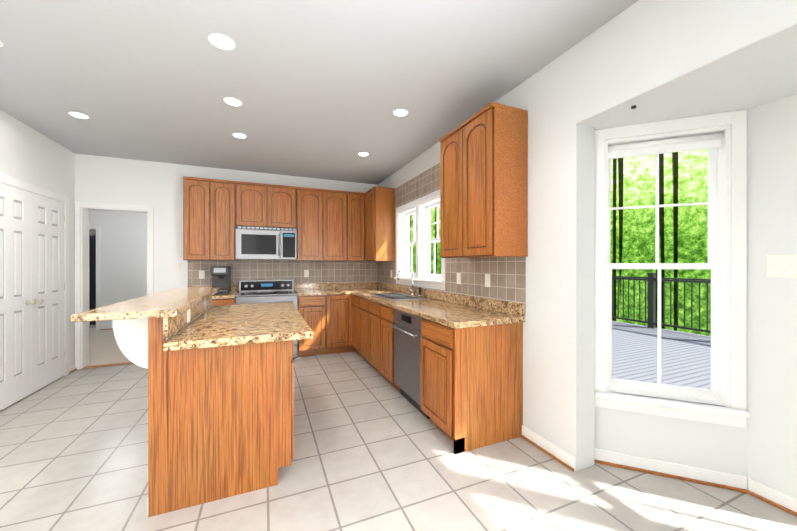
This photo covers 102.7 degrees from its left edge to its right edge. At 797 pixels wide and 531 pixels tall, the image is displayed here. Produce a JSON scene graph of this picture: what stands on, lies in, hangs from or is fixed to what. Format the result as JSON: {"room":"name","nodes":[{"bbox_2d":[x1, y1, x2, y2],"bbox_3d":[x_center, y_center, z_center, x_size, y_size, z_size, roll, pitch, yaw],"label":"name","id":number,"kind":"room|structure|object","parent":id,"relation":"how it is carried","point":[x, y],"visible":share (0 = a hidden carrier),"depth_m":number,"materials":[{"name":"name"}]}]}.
{"room":"kitchen","nodes":[
{"label":"kitchen","id":0,"kind":"room"},
{"bbox_2d":[81,328,133,368],"bbox_3d":[-5.332,1.346,5.233,4.000,0.106,3.300,0,0,-23],"label":"floor","id":1,"kind":"structure","parent":0,"point":[104,350],"depth_m":4.80,"materials":[{"name":"beige"}]},
{"bbox_2d":[0,351,796,530],"bbox_3d":[-0.540,1.353,1.821,5.120,0.100,6.830,0,0,-23],"label":"floor","id":2,"kind":"structure","parent":0,"point":[373,449],"depth_m":1.93,"materials":[{"name":"tile"}]},
{"bbox_2d":[111,291,298,516],"bbox_3d":[-1.353,0.781,2.422,0.949,1.043,1.470,0,0,-23],"label":"kitchen island","id":3,"kind":"object","parent":2,"relation":"on","point":[220,401],"depth_m":1.79,"materials":[{"name":"brown wood"}]},
{"bbox_2d":[71,287,218,321],"bbox_3d":[-1.643,0.240,2.331,0.405,0.035,1.750,0,0,-23],"label":"island countertop","id":4,"kind":"structure","parent":3,"relation":"on","point":[171,304],"depth_m":1.73,"materials":[{"name":"beige stone"}]},
{"bbox_2d":[163,319,166,338],"bbox_3d":[-1.507,0.323,2.356,0.020,0.127,1.510,0,0,-23],"label":"backsplash","id":5,"kind":"structure","parent":3,"relation":"attached to","point":[164,320],"depth_m":1.66,"materials":[{"name":"beige stone"}]},
{"bbox_2d":[163,315,313,350],"bbox_3d":[-1.151,0.408,2.479,0.733,0.042,1.620,0,0,-23],"label":"island countertop","id":6,"kind":"structure","parent":3,"relation":"on","point":[200,341],"depth_m":1.74,"materials":[{"name":"beige stone"}]},
{"bbox_2d":[212,298,235,304],"bbox_3d":[-2.521,0.864,4.287,0.626,0.872,0.622,0,0,-23],"label":"base cabinet","id":7,"kind":"object","parent":2,"relation":"on","point":[214,301],"depth_m":4.08,"materials":[{"name":"brown wood"}]},
{"bbox_2d":[187,285,238,298],"bbox_3d":[-2.523,0.356,4.280,0.636,0.142,0.629,0,0,-23],"label":"countertop","id":8,"kind":"structure","parent":7,"relation":"on","point":[234,288],"depth_m":4.38,"materials":[{"name":"stone"}]},
{"bbox_2d":[210,266,230,293],"bbox_3d":[-2.466,0.199,4.431,0.220,0.369,0.302,0,0,-23],"label":"coffee maker","id":9,"kind":"object","parent":8,"relation":"on","point":[221,277],"visible":0.85,"depth_m":4.41,"materials":[{"name":"black plastic"}]},
{"bbox_2d":[235,279,297,358],"bbox_3d":[-1.854,0.754,4.510,0.772,1.090,0.702,0,0,-23],"label":"range","id":10,"kind":"object","parent":2,"relation":"on","point":[256,291],"visible":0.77,"depth_m":4.52,"materials":[{"name":"grey metal"}]},
{"bbox_2d":[298,294,347,356],"bbox_3d":[-1.146,0.863,4.841,0.786,0.872,0.669,0,0,-23],"label":"base cabinet","id":11,"kind":"object","parent":2,"relation":"on","point":[326,315],"depth_m":4.59,"materials":[{"name":"brown wood"}]},
{"bbox_2d":[294,282,350,295],"bbox_3d":[-1.169,0.355,4.847,0.748,0.142,0.637,0,0,-23],"label":"countertop","id":12,"kind":"structure","parent":11,"relation":"on","point":[303,289],"depth_m":5.02,"materials":[{"name":"stone"}]},
{"bbox_2d":[348,294,359,353],"bbox_3d":[-0.340,0.863,4.630,0.664,0.872,0.481,0,0,-23],"label":"base cabinet","id":13,"kind":"object","parent":2,"relation":"on","point":[353,301],"depth_m":4.62,"materials":[{"name":"brown wood"}]},
{"bbox_2d":[360,297,363,357],"bbox_3d":[-0.169,0.864,4.280,0.622,0.872,0.552,0,0,-23],"label":"base cabinet","id":14,"kind":"object","parent":2,"relation":"on","point":[361,299],"depth_m":4.24,"materials":[{"name":"brown wood"}]},
{"bbox_2d":[364,299,375,368],"bbox_3d":[0.000,0.864,3.879,0.622,0.872,0.552,0,0,-23],"label":"base cabinet","id":15,"kind":"object","parent":2,"relation":"on","point":[369,306],"depth_m":3.91,"materials":[{"name":"brown wood"}]},
{"bbox_2d":[376,303,399,390],"bbox_3d":[0.139,0.865,3.548,0.622,0.872,0.422,0,0,-23],"label":"base cabinet","id":16,"kind":"object","parent":2,"relation":"on","point":[384,314],"depth_m":3.41,"materials":[{"name":"brown wood"}]},
{"bbox_2d":[390,309,429,418],"bbox_3d":[0.321,0.866,3.057,0.653,0.870,0.616,0,0,-23],"label":"dishwasher","id":17,"kind":"object","parent":2,"relation":"on","point":[407,331],"visible":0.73,"depth_m":2.92,"materials":[{"name":"grey metal"}]},
{"bbox_2d":[420,318,522,453],"bbox_3d":[0.562,0.866,2.544,0.622,0.872,0.508,0,0,-23],"label":"base cabinet","id":18,"kind":"object","parent":2,"relation":"on","point":[471,388],"depth_m":2.32,"materials":[{"name":"brown wood"}]},
{"bbox_2d":[351,282,524,328],"bbox_3d":[0.005,0.356,3.844,0.637,0.142,3.397,0,0,-23],"label":"countertop","id":19,"kind":"structure","parent":18,"relation":"on","point":[453,310],"depth_m":2.93,"materials":[{"name":"stone"}]},
{"bbox_2d":[397,266,421,296],"bbox_3d":[0.123,0.194,3.979,0.241,0.380,0.313,0,0,-23],"label":"faucet","id":20,"kind":"object","parent":19,"relation":"on","point":[412,290],"visible":1,"depth_m":4.04,"materials":[{"name":"silver metal"}]},
{"bbox_2d":[0,0,796,497],"bbox_3d":[-2.552,-0.049,3.039,7.760,2.700,10.640,0,0,-23],"label":"wall","id":21,"kind":"structure","parent":0,"point":[638,48],"depth_m":2.05,"materials":[{"name":"white paint"}]},
{"bbox_2d":[0,183,64,410],"bbox_3d":[-3.672,0.277,3.212,0.086,2.025,1.174,0,0,-23],"label":"closet doors","id":22,"kind":"structure","parent":21,"relation":"in","point":[32,292],"depth_m":3.19,"materials":[{"name":"white"}]},
{"bbox_2d":[0,173,68,375],"bbox_3d":[-3.700,0.239,3.200,0.028,2.125,1.340,0,0,-23],"label":"door frame","id":23,"kind":"structure","parent":21,"relation":"attached to","point":[5,179],"depth_m":3.75,"materials":[{"name":"white"}]},
{"bbox_2d":[100,325,112,329],"bbox_3d":[-5.091,1.254,6.785,1.950,0.085,0.026,0,0,-23],"label":"baseboard","id":24,"kind":"structure","parent":21,"relation":"attached to","point":[106,326],"depth_m":6.45,"materials":[{"name":"white"}]},
{"bbox_2d":[75,201,153,369],"bbox_3d":[-3.699,0.249,4.212,0.805,2.100,0.186,0,0,-23],"label":"door frame","id":25,"kind":"structure","parent":21,"relation":"attached to","point":[82,226],"depth_m":4.08,"materials":[{"name":"white wood"}]},
{"bbox_2d":[174,263,180,271],"bbox_3d":[-3.048,0.030,4.396,0.075,0.120,0.013,0,0,-23],"label":"outlet","id":26,"kind":"object","parent":21,"relation":"attached to","point":[177,266],"depth_m":4.40,"materials":[{"name":"white plastic"}]},
{"bbox_2d":[199,271,204,278],"bbox_3d":[-2.776,0.130,4.500,0.070,0.115,0.009,0,0,-23],"label":"outlet","id":27,"kind":"object","parent":21,"relation":"attached to","point":[201,273],"depth_m":4.50,"materials":[{"name":"white plastic"}]},
{"bbox_2d":[183,176,242,260],"bbox_3d":[-2.554,-0.615,4.428,0.676,1.090,0.333,0,0,-23],"label":"upper cabinet","id":28,"kind":"object","parent":21,"relation":"attached to","point":[212,208],"depth_m":4.27,"materials":[{"name":"brown wood"}]},
{"bbox_2d":[243,182,290,227],"bbox_3d":[-1.935,-0.853,4.689,0.797,0.615,0.333,0,0,-23],"label":"upper cabinet","id":29,"kind":"object","parent":21,"relation":"attached to","point":[264,205],"depth_m":4.53,"materials":[{"name":"brown wood"}]},
{"bbox_2d":[236,226,296,259],"bbox_3d":[-1.911,-0.313,4.634,0.792,0.455,0.432,0,0,-23],"label":"microwave","id":30,"kind":"object","parent":29,"relation":"attached to","point":[263,243],"visible":1,"depth_m":4.47,"materials":[{"name":"silver metal"}]},
{"bbox_2d":[188,260,375,285],"bbox_3d":[-1.666,0.150,4.979,2.760,0.467,0.008,0,0,-23],"label":"tile backsplash","id":31,"kind":"structure","parent":21,"relation":"attached to","point":[319,271],"depth_m":4.96,"materials":[{"name":"beige tile"}]},
{"bbox_2d":[304,270,308,276],"bbox_3d":[-1.459,0.129,5.055,0.070,0.115,0.009,0,0,-23],"label":"outlet","id":32,"kind":"object","parent":21,"relation":"attached to","point":[306,272],"depth_m":5.05,"materials":[{"name":"white plastic"}]},
{"bbox_2d":[291,186,362,260],"bbox_3d":[-1.096,-0.616,5.005,1.122,1.090,0.402,0,0,-23],"label":"upper cabinet","id":33,"kind":"object","parent":21,"relation":"attached to","point":[328,223],"depth_m":4.87,"materials":[{"name":"brown wood"}]},
{"bbox_2d":[363,186,394,260],"bbox_3d":[-0.324,-0.616,4.941,0.390,1.090,0.476,0,0,-23],"label":"upper cabinet","id":34,"kind":"object","parent":21,"relation":"attached to","point":[378,202],"depth_m":4.75,"materials":[{"name":"brown wood"}]},
{"bbox_2d":[394,190,444,289],"bbox_3d":[0.298,-0.286,4.131,0.220,1.112,1.384,0,0,-23],"label":"window","id":35,"kind":"structure","parent":21,"relation":"in","point":[421,207],"depth_m":4.10,"materials":[{"name":"white wood"}]},
{"bbox_2d":[376,163,525,316],"bbox_3d":[0.294,-0.383,3.965,0.009,1.534,3.397,0,0,-23],"label":"tile backsplash","id":36,"kind":"structure","parent":21,"relation":"attached to","point":[507,278],"depth_m":3.06,"materials":[{"name":"beige tile"}]},
{"bbox_2d":[457,273,460,283],"bbox_3d":[0.605,0.132,3.208,0.009,0.115,0.070,0,0,-23],"label":"outlet","id":37,"kind":"object","parent":21,"relation":"attached to","point":[458,274],"depth_m":3.20,"materials":[{"name":"white plastic"}]},
{"bbox_2d":[439,102,527,257],"bbox_3d":[0.672,-0.613,2.654,0.332,1.090,0.730,0,0,-23],"label":"upper cabinet","id":38,"kind":"object","parent":21,"relation":"attached to","point":[484,182],"depth_m":2.36,"materials":[{"name":"brown wood"}]},
{"bbox_2d":[485,274,489,286],"bbox_3d":[0.779,0.132,2.794,0.009,0.115,0.070,0,0,-23],"label":"outlet","id":39,"kind":"object","parent":21,"relation":"attached to","point":[487,276],"depth_m":2.79,"materials":[{"name":"white plastic"}]},
{"bbox_2d":[520,425,566,460],"bbox_3d":[1.014,1.260,2.245,0.026,0.085,0.425,0,0,-23],"label":"baseboard","id":40,"kind":"structure","parent":21,"relation":"attached to","point":[544,445],"depth_m":2.26,"materials":[{"name":"white"}]},
{"bbox_2d":[557,448,752,495],"bbox_3d":[1.527,1.260,1.941,0.736,0.085,0.590,0,0,-23],"label":"baseboard","id":41,"kind":"structure","parent":21,"relation":"attached to","point":[718,479],"depth_m":1.97,"materials":[{"name":"white wood"}]},
{"bbox_2d":[594,109,749,427],"bbox_3d":[1.973,0.154,1.373,0.715,2.098,1.978,0,0,-23],"label":"bay window","id":42,"kind":"structure","parent":21,"relation":"in","point":[727,185],"depth_m":1.95,"materials":[{"name":"white wood"}]},
{"bbox_2d":[608,132,722,158],"bbox_3d":[1.669,-0.756,2.026,0.584,0.087,0.040,0,0,22],"label":"roller blind","id":43,"kind":"object","parent":42,"relation":"attached to","point":[696,142],"visible":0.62,"depth_m":2.01,"materials":[{"name":"white fabric"}]},
{"bbox_2d":[753,479,796,515],"bbox_3d":[2.047,1.260,1.726,0.026,0.085,0.246,0,0,-23],"label":"baseboard","id":44,"kind":"structure","parent":21,"relation":"attached to","point":[769,495],"depth_m":1.73,"materials":[{"name":"white wood"}]},
{"bbox_2d":[766,254,796,277],"bbox_3d":[2.059,0.002,1.711,0.013,0.125,0.120,0,0,-23],"label":"light switch","id":45,"kind":"object","parent":21,"relation":"attached to","point":[781,266],"depth_m":1.71,"materials":[{"name":"white plastic"}]},
{"bbox_2d":[0,0,796,184],"bbox_3d":[-2.289,-1.198,2.839,7.750,0.600,10.070,0,0,-23],"label":"ceiling","id":46,"kind":"structure","parent":0,"point":[322,89],"depth_m":2.21,"materials":[{"name":"grey paint"}]},
{"bbox_2d":[68,111,89,118],"bbox_3d":[-2.964,-1.394,2.961,0.148,0.006,0.148,0,0,-23],"label":"recessed light","id":47,"kind":"object","parent":46,"relation":"in","point":[76,114],"depth_m":2.96,"materials":[{"name":"white"}]},
{"bbox_2d":[208,33,235,49],"bbox_3d":[-1.100,-1.392,1.988,0.148,0.006,0.148,0,0,-23],"label":"recessed light","id":48,"kind":"object","parent":46,"relation":"in","point":[221,41],"depth_m":1.98,"materials":[{"name":"white"}]},
{"bbox_2d":[223,97,242,105],"bbox_3d":[-1.407,-1.393,2.716,0.148,0.006,0.148,0,0,-23],"label":"recessed light","id":49,"kind":"object","parent":46,"relation":"in","point":[232,101],"depth_m":2.70,"materials":[{"name":"white"}]},
{"bbox_2d":[232,133,246,138],"bbox_3d":[-1.706,-1.394,3.426,0.148,0.006,0.148,0,0,-23],"label":"recessed light","id":50,"kind":"object","parent":46,"relation":"in","point":[238,135],"depth_m":3.41,"materials":[{"name":"white"}]},
{"bbox_2d":[358,152,369,155],"bbox_3d":[-0.437,-1.395,3.993,0.148,0.006,0.148,0,0,-23],"label":"recessed light","id":51,"kind":"object","parent":46,"relation":"in","point":[360,153],"depth_m":4.00,"materials":[{"name":"white"}]},
{"bbox_2d":[393,108,408,116],"bbox_3d":[0.021,-1.394,2.906,0.148,0.006,0.148,0,0,-23],"label":"recessed light","id":52,"kind":"object","parent":46,"relation":"in","point":[400,112],"depth_m":2.90,"materials":[{"name":"white"}]},
{"label":"outside","id":53,"kind":"structure","parent":0,"visible":0},
{"bbox_2d":[409,149,710,335],"bbox_3d":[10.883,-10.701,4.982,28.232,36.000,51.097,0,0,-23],"label":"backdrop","id":54,"kind":"structure","parent":53,"point":[683,230],"depth_m":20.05,"materials":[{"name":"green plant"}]},
{"bbox_2d":[612,321,710,388],"bbox_3d":[3.922,1.431,3.219,5.710,0.200,11.000,0,0,-23],"label":"deck","id":55,"kind":"object","parent":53,"point":[685,359],"depth_m":4.66,"materials":[{"name":"grey wood"}]},
{"bbox_2d":[612,273,710,332],"bbox_3d":[6.458,0.745,4.282,0.110,1.170,10.910,0,0,-23],"label":"railing","id":56,"kind":"object","parent":55,"relation":"on","point":[651,278],"depth_m":6.74,"materials":[{"name":"black metal"}]}
]}

